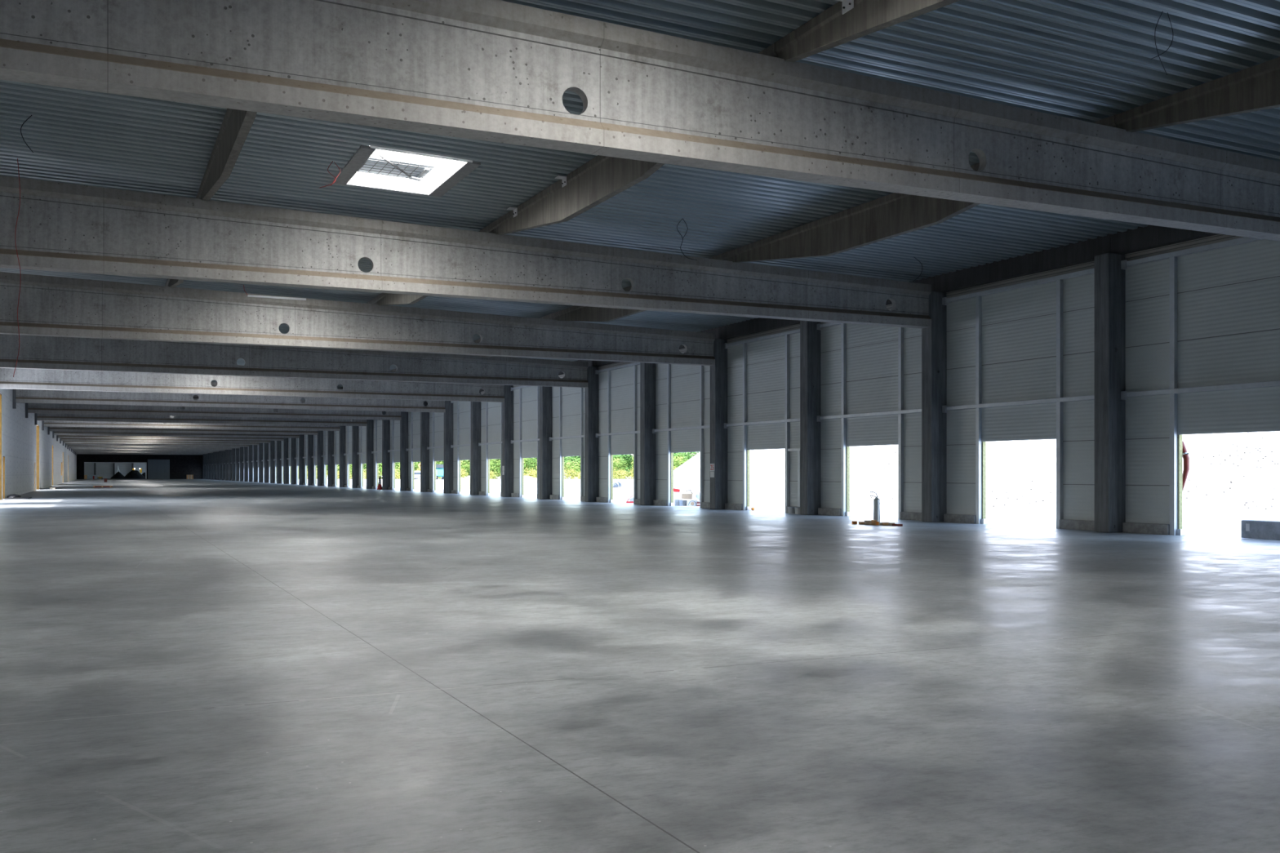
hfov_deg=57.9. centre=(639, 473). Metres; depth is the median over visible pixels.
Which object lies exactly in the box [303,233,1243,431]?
trim
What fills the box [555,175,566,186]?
bracket
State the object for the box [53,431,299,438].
girder
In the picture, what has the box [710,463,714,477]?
number sign
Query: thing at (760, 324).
beam
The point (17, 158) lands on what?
hanging wire
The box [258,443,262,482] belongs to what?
concrete column
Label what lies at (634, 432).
wall frame
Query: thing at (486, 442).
wall frame
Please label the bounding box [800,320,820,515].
concrete column
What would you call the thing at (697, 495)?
sack
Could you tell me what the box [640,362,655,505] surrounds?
concrete column
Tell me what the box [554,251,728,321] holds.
ceiling beam
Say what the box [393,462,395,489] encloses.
trim
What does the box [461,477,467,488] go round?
pile
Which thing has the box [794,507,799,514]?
tub
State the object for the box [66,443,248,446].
girder
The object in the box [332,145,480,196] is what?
skylight
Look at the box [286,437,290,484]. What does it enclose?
wall frame
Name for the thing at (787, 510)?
plinth block
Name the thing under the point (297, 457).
wall frame
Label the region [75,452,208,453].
girder
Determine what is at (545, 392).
concrete column
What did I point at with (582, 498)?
plinth block
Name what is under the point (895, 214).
ceiling beam
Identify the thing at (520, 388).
wall frame
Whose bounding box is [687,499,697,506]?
base cabinet
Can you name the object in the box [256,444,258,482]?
wall frame
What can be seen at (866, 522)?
timber offcut
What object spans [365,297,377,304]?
ceiling beam
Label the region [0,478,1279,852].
floor
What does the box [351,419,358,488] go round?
concrete column
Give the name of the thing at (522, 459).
trim
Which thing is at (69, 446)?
girder
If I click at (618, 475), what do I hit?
bushy tree
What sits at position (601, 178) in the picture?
ceiling beam
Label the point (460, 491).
trim
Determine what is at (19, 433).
wall
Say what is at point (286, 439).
concrete column
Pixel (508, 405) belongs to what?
concrete column
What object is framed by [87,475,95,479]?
bale
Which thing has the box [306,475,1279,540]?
gravel yard
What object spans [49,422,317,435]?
girder
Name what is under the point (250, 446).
concrete column
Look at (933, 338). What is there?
concrete column
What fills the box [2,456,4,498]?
trim
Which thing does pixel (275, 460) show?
wall frame
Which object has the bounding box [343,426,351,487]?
wall frame
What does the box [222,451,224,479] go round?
concrete column
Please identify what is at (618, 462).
bushy tree
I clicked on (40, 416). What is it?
girder
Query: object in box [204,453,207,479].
concrete column
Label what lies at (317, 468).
bushy tree
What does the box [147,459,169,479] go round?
sheet
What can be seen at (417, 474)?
parked car
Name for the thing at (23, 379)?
girder
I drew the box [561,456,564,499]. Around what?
trim
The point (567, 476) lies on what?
bushy tree
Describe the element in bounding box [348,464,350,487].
trim
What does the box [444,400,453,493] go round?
concrete column
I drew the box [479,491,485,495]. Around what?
plinth block
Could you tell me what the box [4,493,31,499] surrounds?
ramp
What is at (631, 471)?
bushy tree
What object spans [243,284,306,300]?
skylight
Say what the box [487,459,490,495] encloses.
trim
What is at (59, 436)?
girder
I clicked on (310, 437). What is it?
concrete column
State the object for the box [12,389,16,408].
head
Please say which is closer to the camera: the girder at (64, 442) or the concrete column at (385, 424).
the concrete column at (385, 424)
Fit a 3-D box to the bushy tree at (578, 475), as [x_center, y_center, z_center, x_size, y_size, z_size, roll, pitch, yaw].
[-11.251,0.067,253.404,6.204,2.637,6.596,0,0,-15]
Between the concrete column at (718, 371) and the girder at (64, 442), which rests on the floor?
the concrete column at (718, 371)
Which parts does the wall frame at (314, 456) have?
post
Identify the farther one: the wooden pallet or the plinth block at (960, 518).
the wooden pallet
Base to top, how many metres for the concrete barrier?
0.370 m
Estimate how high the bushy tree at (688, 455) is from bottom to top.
7.538 m
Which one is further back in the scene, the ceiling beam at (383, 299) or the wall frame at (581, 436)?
the wall frame at (581, 436)
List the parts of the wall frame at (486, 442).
post, rail, post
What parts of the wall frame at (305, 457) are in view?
post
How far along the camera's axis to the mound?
72.19 m
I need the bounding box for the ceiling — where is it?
[0,0,1279,399]
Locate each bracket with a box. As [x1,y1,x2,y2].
[506,206,517,217]
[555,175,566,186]
[836,0,853,14]
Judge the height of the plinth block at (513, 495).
0.220 m
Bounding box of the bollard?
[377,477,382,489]
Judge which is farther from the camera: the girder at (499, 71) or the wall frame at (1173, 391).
the wall frame at (1173, 391)
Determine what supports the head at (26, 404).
attached to the wall at (19, 433)
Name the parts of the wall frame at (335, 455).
post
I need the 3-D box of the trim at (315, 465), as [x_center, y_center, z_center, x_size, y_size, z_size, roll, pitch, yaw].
[-34.287,0.251,122.304,0.150,2.128,0.088,0,0,-25]
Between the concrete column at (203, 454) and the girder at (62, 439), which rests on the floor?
the concrete column at (203, 454)
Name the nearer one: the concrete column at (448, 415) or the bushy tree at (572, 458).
the concrete column at (448, 415)
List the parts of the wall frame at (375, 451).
post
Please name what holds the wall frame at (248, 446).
attached to the wall at (1228, 297)
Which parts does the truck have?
frame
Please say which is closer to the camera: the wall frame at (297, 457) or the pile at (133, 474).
the wall frame at (297, 457)
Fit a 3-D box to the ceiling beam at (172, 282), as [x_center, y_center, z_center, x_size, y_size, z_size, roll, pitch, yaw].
[-11.348,-5.400,28.827,0.200,0.746,11.990,0,0,-25]
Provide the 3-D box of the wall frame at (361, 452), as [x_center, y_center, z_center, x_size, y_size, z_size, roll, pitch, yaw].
[-23.660,-1.700,99.268,0.168,6.030,5.550,0,0,-25]
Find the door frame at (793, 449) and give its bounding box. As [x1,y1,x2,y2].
[787,448,799,506]
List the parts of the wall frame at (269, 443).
post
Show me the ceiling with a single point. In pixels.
(1087, 60)
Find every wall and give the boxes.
[0,388,76,499]
[76,453,203,479]
[84,462,145,478]
[224,239,1279,528]
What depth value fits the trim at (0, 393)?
56.90 m
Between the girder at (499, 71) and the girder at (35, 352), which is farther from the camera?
the girder at (35, 352)
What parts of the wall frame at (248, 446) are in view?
post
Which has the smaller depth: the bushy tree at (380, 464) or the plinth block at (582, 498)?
the plinth block at (582, 498)
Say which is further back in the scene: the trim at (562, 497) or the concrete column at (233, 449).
the concrete column at (233, 449)
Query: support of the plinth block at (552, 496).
on the floor
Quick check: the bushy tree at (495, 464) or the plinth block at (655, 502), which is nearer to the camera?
the plinth block at (655, 502)
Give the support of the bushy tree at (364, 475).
on the gravel yard
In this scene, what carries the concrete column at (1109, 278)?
on the floor
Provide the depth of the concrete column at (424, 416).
79.98 m
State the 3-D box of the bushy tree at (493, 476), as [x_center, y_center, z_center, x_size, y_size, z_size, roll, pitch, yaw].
[-33.915,0.208,253.667,5.794,2.341,6.161,0,0,1]
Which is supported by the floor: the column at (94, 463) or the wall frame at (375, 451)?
the column at (94, 463)
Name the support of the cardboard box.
on the stack
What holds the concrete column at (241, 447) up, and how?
on the floor
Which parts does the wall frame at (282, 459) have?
post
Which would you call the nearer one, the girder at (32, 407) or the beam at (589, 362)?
the beam at (589, 362)
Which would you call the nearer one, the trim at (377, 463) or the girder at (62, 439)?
the trim at (377, 463)
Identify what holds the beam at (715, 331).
on the concrete column at (718, 371)
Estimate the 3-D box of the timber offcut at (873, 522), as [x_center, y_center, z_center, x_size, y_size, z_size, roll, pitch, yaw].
[5.950,1.256,29.396,0.100,0.120,0.180,0,0,-3]
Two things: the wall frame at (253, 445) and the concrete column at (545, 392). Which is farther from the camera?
the wall frame at (253, 445)
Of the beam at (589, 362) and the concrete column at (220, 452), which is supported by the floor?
the concrete column at (220, 452)
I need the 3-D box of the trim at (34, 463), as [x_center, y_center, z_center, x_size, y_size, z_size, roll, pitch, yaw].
[-45.188,0.265,86.061,0.237,2.098,0.998,0,0,-25]
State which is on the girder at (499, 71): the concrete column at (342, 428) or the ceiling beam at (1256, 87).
the ceiling beam at (1256, 87)
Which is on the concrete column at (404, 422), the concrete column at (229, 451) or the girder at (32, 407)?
the girder at (32, 407)
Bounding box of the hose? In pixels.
[1182,440,1190,489]
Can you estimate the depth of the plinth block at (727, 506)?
41.33 m
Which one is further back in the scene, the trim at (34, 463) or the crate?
the crate
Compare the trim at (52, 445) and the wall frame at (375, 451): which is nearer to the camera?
the wall frame at (375, 451)
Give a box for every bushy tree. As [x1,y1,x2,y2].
[306,468,327,479]
[326,470,351,479]
[337,463,365,476]
[363,468,382,479]
[364,462,382,479]
[395,462,420,474]
[395,467,399,479]
[435,461,443,479]
[440,468,468,479]
[461,459,470,478]
[489,458,500,478]
[489,470,498,479]
[524,457,537,475]
[524,466,537,478]
[564,456,580,463]
[564,459,580,475]
[564,466,578,479]
[574,471,580,479]
[613,453,633,477]
[613,457,628,474]
[613,466,630,479]
[626,466,633,479]
[673,452,698,460]
[673,454,689,469]
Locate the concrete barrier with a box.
[1240,520,1279,540]
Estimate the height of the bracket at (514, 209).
0.162 m
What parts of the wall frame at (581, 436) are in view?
post, rail, post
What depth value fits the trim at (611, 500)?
51.66 m
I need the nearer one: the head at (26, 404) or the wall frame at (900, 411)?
the wall frame at (900, 411)
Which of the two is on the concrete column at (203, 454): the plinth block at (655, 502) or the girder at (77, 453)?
the girder at (77, 453)
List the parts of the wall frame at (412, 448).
post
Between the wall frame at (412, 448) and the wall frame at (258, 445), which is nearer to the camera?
the wall frame at (412, 448)
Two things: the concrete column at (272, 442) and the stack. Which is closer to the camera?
the stack
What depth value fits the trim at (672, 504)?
46.23 m
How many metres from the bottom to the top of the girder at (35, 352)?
1.734 m
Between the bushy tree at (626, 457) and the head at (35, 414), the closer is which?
the head at (35, 414)
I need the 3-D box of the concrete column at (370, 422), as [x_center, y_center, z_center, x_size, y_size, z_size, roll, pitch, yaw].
[-22.547,-1.777,96.471,0.515,6.185,0.420,0,0,-25]
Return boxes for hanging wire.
[13,158,21,377]
[20,115,33,152]
[320,160,336,187]
[676,218,697,260]
[1151,12,1173,58]
[1154,10,1167,75]
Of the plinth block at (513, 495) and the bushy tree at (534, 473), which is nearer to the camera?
the plinth block at (513, 495)
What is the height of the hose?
1.151 m
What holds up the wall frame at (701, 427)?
attached to the wall at (1228, 297)
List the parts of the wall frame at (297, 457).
post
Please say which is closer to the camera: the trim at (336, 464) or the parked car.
the trim at (336, 464)
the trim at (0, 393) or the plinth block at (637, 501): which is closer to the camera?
the plinth block at (637, 501)
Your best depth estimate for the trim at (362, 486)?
100.59 m
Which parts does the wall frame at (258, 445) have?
post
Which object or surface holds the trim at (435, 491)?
attached to the wall at (1228, 297)
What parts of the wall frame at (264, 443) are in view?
post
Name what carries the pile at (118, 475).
on the floor
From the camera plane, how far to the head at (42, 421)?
96.71 m
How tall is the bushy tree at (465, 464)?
5.760 m
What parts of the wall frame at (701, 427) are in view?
post, rail, post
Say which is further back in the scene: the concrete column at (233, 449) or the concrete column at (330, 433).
the concrete column at (233, 449)
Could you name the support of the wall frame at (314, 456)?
attached to the wall at (1228, 297)
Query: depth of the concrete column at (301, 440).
128.91 m
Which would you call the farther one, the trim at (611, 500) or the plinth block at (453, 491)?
the plinth block at (453, 491)
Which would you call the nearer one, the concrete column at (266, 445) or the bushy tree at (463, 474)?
the concrete column at (266, 445)
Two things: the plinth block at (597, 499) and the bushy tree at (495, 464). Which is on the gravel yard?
the bushy tree at (495, 464)
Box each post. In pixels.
[467,476,470,488]
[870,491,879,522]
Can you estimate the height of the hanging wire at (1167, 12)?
0.614 m
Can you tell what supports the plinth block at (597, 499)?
on the floor
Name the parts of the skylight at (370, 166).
opener arm, opal pane, opener motor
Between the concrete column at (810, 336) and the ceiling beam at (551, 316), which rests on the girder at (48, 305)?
the ceiling beam at (551, 316)
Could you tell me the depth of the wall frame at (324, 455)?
116.86 m
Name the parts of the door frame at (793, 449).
door post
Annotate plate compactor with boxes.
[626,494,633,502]
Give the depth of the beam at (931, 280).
31.55 m
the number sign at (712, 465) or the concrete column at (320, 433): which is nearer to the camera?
the number sign at (712, 465)
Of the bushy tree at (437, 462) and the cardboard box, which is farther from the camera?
the bushy tree at (437, 462)
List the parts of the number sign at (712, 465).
plate, plate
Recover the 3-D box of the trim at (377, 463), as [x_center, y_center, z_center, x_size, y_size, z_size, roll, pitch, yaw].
[-21.580,0.251,95.129,0.150,2.128,0.088,0,0,-25]
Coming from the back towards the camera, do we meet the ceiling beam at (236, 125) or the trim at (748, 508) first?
the trim at (748, 508)
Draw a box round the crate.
[186,475,193,479]
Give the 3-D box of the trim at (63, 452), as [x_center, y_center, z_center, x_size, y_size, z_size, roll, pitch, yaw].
[-76.596,-0.735,153.231,0.237,4.098,3.498,0,0,-25]
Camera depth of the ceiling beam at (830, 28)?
13.71 m
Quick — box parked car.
[414,471,420,479]
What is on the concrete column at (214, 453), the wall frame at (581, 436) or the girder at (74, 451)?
the girder at (74, 451)
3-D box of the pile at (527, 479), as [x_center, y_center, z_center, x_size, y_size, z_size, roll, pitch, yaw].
[-14.546,0.852,150.000,7.200,1.046,5.000,0,0,-25]
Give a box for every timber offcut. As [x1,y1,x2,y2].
[864,520,871,524]
[871,520,876,524]
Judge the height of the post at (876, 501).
0.833 m
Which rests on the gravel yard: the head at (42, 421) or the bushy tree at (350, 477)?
the bushy tree at (350, 477)
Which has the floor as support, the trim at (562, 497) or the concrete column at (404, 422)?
the concrete column at (404, 422)
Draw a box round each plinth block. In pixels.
[451,489,457,493]
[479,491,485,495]
[511,493,519,497]
[550,494,559,499]
[580,496,584,501]
[595,497,607,502]
[634,498,639,504]
[653,499,666,506]
[700,502,710,508]
[724,503,742,510]
[786,506,799,512]
[817,507,841,515]
[900,511,921,520]
[943,513,975,524]
[1059,519,1094,530]
[1122,522,1169,534]
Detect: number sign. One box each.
[502,466,504,475]
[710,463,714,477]
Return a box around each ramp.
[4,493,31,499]
[40,487,55,489]
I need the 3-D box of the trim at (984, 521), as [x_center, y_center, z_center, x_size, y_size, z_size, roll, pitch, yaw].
[8.917,0.252,29.906,0.150,2.128,0.088,0,0,-25]
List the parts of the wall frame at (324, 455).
post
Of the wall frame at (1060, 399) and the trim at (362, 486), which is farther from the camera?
the trim at (362, 486)
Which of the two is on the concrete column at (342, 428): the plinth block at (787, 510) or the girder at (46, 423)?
the girder at (46, 423)
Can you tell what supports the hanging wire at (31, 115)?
hanging from the ceiling
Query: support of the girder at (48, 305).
on the concrete column at (718, 371)
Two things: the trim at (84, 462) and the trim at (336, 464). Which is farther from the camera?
the trim at (84, 462)
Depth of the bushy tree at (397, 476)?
251.47 m
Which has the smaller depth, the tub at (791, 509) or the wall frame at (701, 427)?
the tub at (791, 509)
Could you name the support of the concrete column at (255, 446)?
on the floor
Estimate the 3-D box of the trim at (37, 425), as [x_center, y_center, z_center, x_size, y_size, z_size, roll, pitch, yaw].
[-47.200,-1.235,90.364,0.237,5.098,4.698,0,0,-25]
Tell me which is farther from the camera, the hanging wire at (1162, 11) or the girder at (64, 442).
the girder at (64, 442)
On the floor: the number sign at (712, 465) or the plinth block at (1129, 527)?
the plinth block at (1129, 527)
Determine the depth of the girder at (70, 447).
188.50 m
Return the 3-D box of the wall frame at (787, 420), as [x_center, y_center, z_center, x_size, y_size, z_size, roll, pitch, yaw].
[4.295,-1.700,39.481,0.168,6.030,5.550,0,0,-25]
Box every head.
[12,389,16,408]
[25,403,27,417]
[34,413,36,425]
[41,420,44,430]
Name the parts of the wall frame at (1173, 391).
post, rail, rail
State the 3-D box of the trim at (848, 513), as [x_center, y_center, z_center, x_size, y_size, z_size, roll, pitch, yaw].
[6.376,0.252,35.341,0.150,2.128,0.088,0,0,-25]
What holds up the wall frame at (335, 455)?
attached to the wall at (1228, 297)
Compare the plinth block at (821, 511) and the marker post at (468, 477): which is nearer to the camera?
the plinth block at (821, 511)
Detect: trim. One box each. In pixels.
[0,393,1,499]
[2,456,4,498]
[34,462,35,490]
[36,424,39,489]
[52,444,53,485]
[62,452,63,483]
[67,454,68,481]
[84,462,146,479]
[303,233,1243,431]
[315,465,316,485]
[336,464,337,486]
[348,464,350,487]
[361,463,364,488]
[376,462,378,488]
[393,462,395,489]
[412,462,414,491]
[434,461,436,492]
[458,460,461,493]
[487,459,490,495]
[521,457,524,497]
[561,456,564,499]
[609,454,613,502]
[670,453,674,506]
[746,449,751,510]
[845,446,851,515]
[981,441,987,524]
[1177,435,1185,535]
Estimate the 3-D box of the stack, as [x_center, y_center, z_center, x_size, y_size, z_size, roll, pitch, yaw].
[1.658,1.206,46.900,0.480,0.250,0.300,0,0,0]
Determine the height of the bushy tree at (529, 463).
6.102 m
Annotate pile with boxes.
[110,471,124,479]
[122,470,145,479]
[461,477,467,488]
[524,475,537,483]
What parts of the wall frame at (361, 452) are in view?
post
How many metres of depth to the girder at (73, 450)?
210.72 m
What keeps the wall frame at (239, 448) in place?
attached to the wall at (1228, 297)
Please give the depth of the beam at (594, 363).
52.12 m
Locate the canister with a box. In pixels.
[673,488,681,505]
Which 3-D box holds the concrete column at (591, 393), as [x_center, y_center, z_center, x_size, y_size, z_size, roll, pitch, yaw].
[-2.216,-1.777,52.990,0.515,6.185,0.420,0,0,-25]
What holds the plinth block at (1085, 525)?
on the floor
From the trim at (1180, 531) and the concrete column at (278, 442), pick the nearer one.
the trim at (1180, 531)
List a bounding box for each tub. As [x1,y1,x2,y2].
[787,506,795,513]
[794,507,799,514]
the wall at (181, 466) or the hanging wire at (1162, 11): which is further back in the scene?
the wall at (181, 466)
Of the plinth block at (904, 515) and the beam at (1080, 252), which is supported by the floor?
the plinth block at (904, 515)
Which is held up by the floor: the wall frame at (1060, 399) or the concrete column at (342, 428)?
the concrete column at (342, 428)
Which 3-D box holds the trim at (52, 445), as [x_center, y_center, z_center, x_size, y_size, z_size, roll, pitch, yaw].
[-60.521,-0.785,118.854,0.237,4.198,2.998,0,0,-25]
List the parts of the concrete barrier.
tag plate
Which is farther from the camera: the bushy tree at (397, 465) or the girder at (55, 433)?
the bushy tree at (397, 465)
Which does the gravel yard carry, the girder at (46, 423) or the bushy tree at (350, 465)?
the bushy tree at (350, 465)
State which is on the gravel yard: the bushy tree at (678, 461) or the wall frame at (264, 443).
the bushy tree at (678, 461)
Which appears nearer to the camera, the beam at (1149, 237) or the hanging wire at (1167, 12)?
the hanging wire at (1167, 12)
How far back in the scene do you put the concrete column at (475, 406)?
69.08 m
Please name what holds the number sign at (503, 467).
attached to the concrete column at (508, 405)
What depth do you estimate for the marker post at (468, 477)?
96.95 m
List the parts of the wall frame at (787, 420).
post, rail, rail, post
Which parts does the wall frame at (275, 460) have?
post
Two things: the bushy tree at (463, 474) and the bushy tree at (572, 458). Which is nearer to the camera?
the bushy tree at (463, 474)
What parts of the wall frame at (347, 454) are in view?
post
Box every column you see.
[93,462,95,475]
[112,462,115,475]
[203,453,204,479]
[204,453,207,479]
[207,453,210,479]
[210,453,213,479]
[213,452,215,479]
[215,452,218,479]
[218,450,222,479]
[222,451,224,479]
[225,449,228,480]
[228,449,231,480]
[231,448,235,480]
[235,448,239,480]
[240,446,243,481]
[244,446,248,481]
[248,444,252,481]
[253,444,257,482]
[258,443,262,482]
[264,443,268,483]
[270,440,274,483]
[276,440,280,483]
[283,437,288,484]
[290,438,295,484]
[298,434,304,484]
[307,435,313,485]
[317,431,323,485]
[327,431,333,486]
[339,426,345,487]
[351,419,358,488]
[366,419,373,488]
[382,411,389,489]
[400,411,408,490]
[420,402,429,492]
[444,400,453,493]
[471,391,480,495]
[502,385,513,497]
[539,386,551,499]
[584,366,598,502]
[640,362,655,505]
[710,338,727,509]
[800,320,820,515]
[921,291,946,522]
[1094,253,1125,533]
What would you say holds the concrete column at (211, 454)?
on the floor
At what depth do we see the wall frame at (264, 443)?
160.39 m
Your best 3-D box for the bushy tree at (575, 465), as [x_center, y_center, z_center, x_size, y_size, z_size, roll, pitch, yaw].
[-13.720,-1.058,264.551,7.721,4.977,6.206,0,0,-27]
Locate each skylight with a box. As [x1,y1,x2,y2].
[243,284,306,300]
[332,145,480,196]
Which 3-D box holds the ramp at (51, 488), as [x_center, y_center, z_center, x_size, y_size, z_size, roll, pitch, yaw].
[-48.141,1.256,94.009,1.100,0.120,2.100,0,0,-25]
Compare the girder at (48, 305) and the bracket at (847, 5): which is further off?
the girder at (48, 305)
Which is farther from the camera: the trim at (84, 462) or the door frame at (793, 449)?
the trim at (84, 462)
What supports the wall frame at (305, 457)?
attached to the wall at (1228, 297)
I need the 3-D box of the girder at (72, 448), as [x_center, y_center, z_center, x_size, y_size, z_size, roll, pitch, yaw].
[-84.645,-4.781,199.883,24.375,1.734,0.380,0,0,-25]
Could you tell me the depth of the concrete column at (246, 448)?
177.79 m
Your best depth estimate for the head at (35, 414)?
85.85 m
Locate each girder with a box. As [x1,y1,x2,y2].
[0,0,1279,241]
[0,175,931,328]
[0,271,715,365]
[0,333,587,387]
[0,364,504,402]
[15,382,445,412]
[27,395,401,420]
[36,406,367,426]
[44,415,339,431]
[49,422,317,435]
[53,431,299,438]
[57,435,284,440]
[61,438,270,443]
[63,440,258,444]
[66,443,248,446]
[68,444,239,448]
[70,447,231,449]
[71,448,225,451]
[73,449,218,452]
[74,451,213,453]
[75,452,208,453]
[76,453,203,454]
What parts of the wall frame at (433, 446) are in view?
post, rail, post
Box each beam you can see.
[167,189,200,287]
[199,108,257,200]
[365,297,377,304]
[376,222,493,305]
[472,312,555,357]
[492,42,777,235]
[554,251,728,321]
[558,360,591,375]
[591,360,620,366]
[679,327,719,349]
[719,317,799,339]
[728,115,1116,262]
[774,0,959,62]
[885,276,934,305]
[934,233,1111,292]
[1111,224,1220,254]
[1115,56,1279,132]
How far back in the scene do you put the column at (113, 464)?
283.28 m
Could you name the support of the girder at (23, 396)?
on the concrete column at (448, 415)
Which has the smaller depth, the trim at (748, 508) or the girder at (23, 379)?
the trim at (748, 508)
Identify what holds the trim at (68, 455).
attached to the wall at (19, 433)
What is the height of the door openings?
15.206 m
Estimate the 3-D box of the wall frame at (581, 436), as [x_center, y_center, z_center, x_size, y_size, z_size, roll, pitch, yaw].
[-3.329,-1.700,55.787,0.168,6.030,5.550,0,0,-25]
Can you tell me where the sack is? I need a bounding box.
[695,493,699,499]
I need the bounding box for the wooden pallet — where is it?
[93,485,112,487]
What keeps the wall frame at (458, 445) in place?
attached to the wall at (1228, 297)
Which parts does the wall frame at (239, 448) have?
post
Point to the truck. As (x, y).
(439, 468)
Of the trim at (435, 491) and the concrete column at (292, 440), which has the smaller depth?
the trim at (435, 491)
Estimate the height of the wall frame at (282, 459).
6.030 m
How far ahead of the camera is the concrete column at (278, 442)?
145.18 m
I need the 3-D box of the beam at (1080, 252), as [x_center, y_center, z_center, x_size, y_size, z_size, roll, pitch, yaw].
[9.347,-5.175,28.591,0.235,0.600,5.990,0,0,-25]
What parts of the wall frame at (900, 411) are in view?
post, rail, rail, post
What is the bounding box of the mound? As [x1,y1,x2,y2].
[613,484,633,494]
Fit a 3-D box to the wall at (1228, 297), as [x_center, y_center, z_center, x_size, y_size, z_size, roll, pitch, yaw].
[-31.127,-1.760,115.559,0.100,6.150,306.270,0,0,-25]
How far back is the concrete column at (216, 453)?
221.27 m
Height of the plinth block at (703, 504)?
0.220 m
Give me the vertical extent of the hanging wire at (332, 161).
0.547 m
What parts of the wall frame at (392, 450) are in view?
post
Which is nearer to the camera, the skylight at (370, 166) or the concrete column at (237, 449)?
the skylight at (370, 166)
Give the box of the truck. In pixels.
[435,464,443,479]
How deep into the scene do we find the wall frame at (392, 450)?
89.71 m
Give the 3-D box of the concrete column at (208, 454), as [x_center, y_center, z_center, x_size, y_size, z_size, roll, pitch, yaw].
[-88.624,-1.777,237.786,0.515,6.185,0.420,0,0,-25]
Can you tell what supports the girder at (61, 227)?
on the concrete column at (933, 338)
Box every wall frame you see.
[238,448,239,480]
[246,446,248,481]
[251,444,253,481]
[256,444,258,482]
[262,443,264,481]
[266,443,270,481]
[273,440,276,483]
[280,440,283,484]
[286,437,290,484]
[294,438,298,484]
[302,430,307,484]
[311,435,317,485]
[321,426,327,486]
[332,431,339,486]
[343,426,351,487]
[356,426,366,488]
[371,419,382,488]
[387,420,399,489]
[405,411,420,491]
[426,412,444,492]
[450,400,471,493]
[478,401,502,495]
[511,385,539,497]
[549,377,584,499]
[595,362,639,503]
[652,352,710,507]
[724,328,799,512]
[817,310,921,519]
[942,267,1094,528]
[1120,236,1279,535]
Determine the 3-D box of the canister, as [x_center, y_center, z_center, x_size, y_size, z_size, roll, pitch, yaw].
[1.490,0.966,47.600,0.462,0.729,0.240,0,0,0]
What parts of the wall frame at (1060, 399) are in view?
post, rail, rail, post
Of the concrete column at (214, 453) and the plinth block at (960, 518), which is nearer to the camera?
the plinth block at (960, 518)
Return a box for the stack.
[675,499,686,506]
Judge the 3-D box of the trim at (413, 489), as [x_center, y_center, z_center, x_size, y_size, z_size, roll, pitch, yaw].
[-16.497,0.251,84.258,0.150,2.128,0.088,0,0,-25]
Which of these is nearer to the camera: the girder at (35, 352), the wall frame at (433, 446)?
the girder at (35, 352)
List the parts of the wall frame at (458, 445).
post, rail, post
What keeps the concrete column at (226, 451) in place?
on the floor
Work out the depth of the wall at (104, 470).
283.49 m
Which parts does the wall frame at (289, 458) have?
post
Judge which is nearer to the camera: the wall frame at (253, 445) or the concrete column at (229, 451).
the wall frame at (253, 445)
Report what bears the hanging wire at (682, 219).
hanging from the ceiling
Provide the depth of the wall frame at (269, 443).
154.92 m
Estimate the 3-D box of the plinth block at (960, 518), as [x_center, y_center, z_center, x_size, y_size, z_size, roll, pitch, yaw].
[8.479,1.206,30.569,0.138,0.220,1.200,0,0,-25]
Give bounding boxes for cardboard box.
[681,489,693,499]
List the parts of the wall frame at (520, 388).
post, rail, rail, post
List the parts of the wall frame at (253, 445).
post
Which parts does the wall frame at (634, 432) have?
post, rail, rail, post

